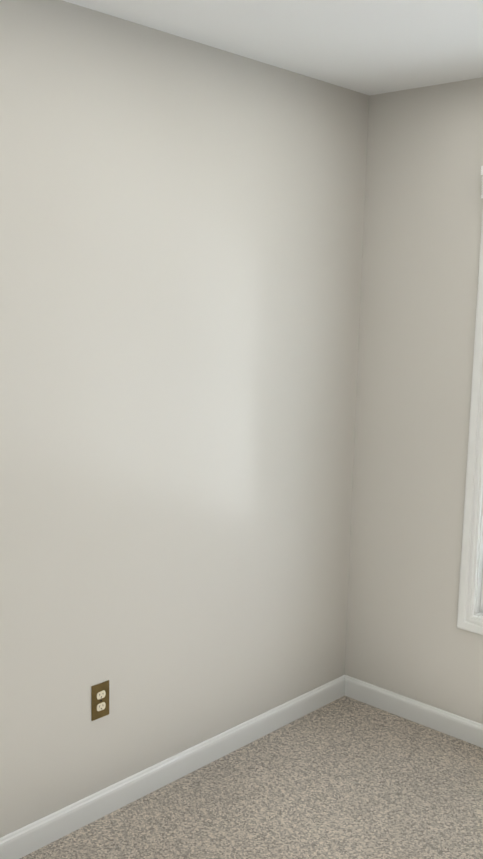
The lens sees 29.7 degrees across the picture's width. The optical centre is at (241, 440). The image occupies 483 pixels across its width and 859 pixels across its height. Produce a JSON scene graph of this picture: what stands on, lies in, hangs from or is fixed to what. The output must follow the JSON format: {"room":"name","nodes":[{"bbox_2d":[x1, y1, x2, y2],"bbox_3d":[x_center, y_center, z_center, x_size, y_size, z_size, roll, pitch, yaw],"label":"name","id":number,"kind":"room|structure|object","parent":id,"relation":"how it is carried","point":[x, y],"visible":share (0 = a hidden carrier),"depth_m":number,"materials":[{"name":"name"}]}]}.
{"room":"empty bedroom","nodes":[
{"label":"empty bedroom","id":0,"kind":"room"},
{"bbox_2d":[0,0,368,837],"bbox_3d":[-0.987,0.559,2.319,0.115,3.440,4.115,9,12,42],"label":"wall","id":1,"kind":"structure","parent":0,"point":[180,254],"depth_m":2.92,"materials":[{"name":"beige paint"}]},
{"bbox_2d":[91,680,108,720],"bbox_3d":[-0.444,0.818,2.870,0.006,0.115,0.070,9,12,42],"label":"outlet","id":2,"kind":"object","parent":1,"relation":"attached to","point":[100,700],"visible":1,"depth_m":2.87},
{"bbox_2d":[0,675,347,858],"bbox_3d":[-0.533,1.175,2.831,0.013,0.086,2.875,9,12,42],"label":"baseboard","id":3,"kind":"structure","parent":1,"relation":"attached to","point":[43,831],"depth_m":3.09,"materials":[{"name":"white wood"}]},
{"bbox_2d":[20,696,482,858],"bbox_3d":[-0.853,1.494,1.397,3.830,0.120,5.775,9,12,42],"label":"floor","id":4,"kind":"structure","parent":0,"point":[344,777],"depth_m":3.03,"materials":[{"name":"carpet"}]},
{"bbox_2d":[63,0,482,95],"bbox_3d":[-0.794,-1.035,1.006,3.830,0.120,5.775,9,12,42],"label":"ceiling","id":5,"kind":"structure","parent":0,"point":[370,47],"depth_m":2.71,"materials":[{"name":"white paint"}]},
{"bbox_2d":[345,77,482,723],"bbox_3d":[1.084,-0.042,3.243,3.830,2.440,0.160,9,12,42],"label":"wall","id":6,"kind":"structure","parent":0,"point":[406,636],"depth_m":3.50,"materials":[{"name":"beige paint"}]},
{"bbox_2d":[344,676,482,747],"bbox_3d":[1.379,1.192,3.012,2.520,0.086,0.013,9,12,42],"label":"baseboard","id":7,"kind":"structure","parent":6,"relation":"attached to","point":[456,726],"depth_m":3.63,"materials":[{"name":"white wood"}]},
{"bbox_2d":[457,210,482,634],"bbox_3d":[1.251,-0.080,3.098,0.937,1.694,0.218,9,12,42],"label":"window unit","id":8,"kind":"structure","parent":6,"relation":"in","point":[470,610],"depth_m":3.36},
{"bbox_2d":[481,165,482,197],"bbox_3d":[1.171,-0.439,2.949,0.923,0.947,0.036,9,12,42],"label":"mini blind","id":9,"kind":"object","parent":6,"relation":"attached to","point":[482,181],"visible":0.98,"depth_m":3.18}
]}

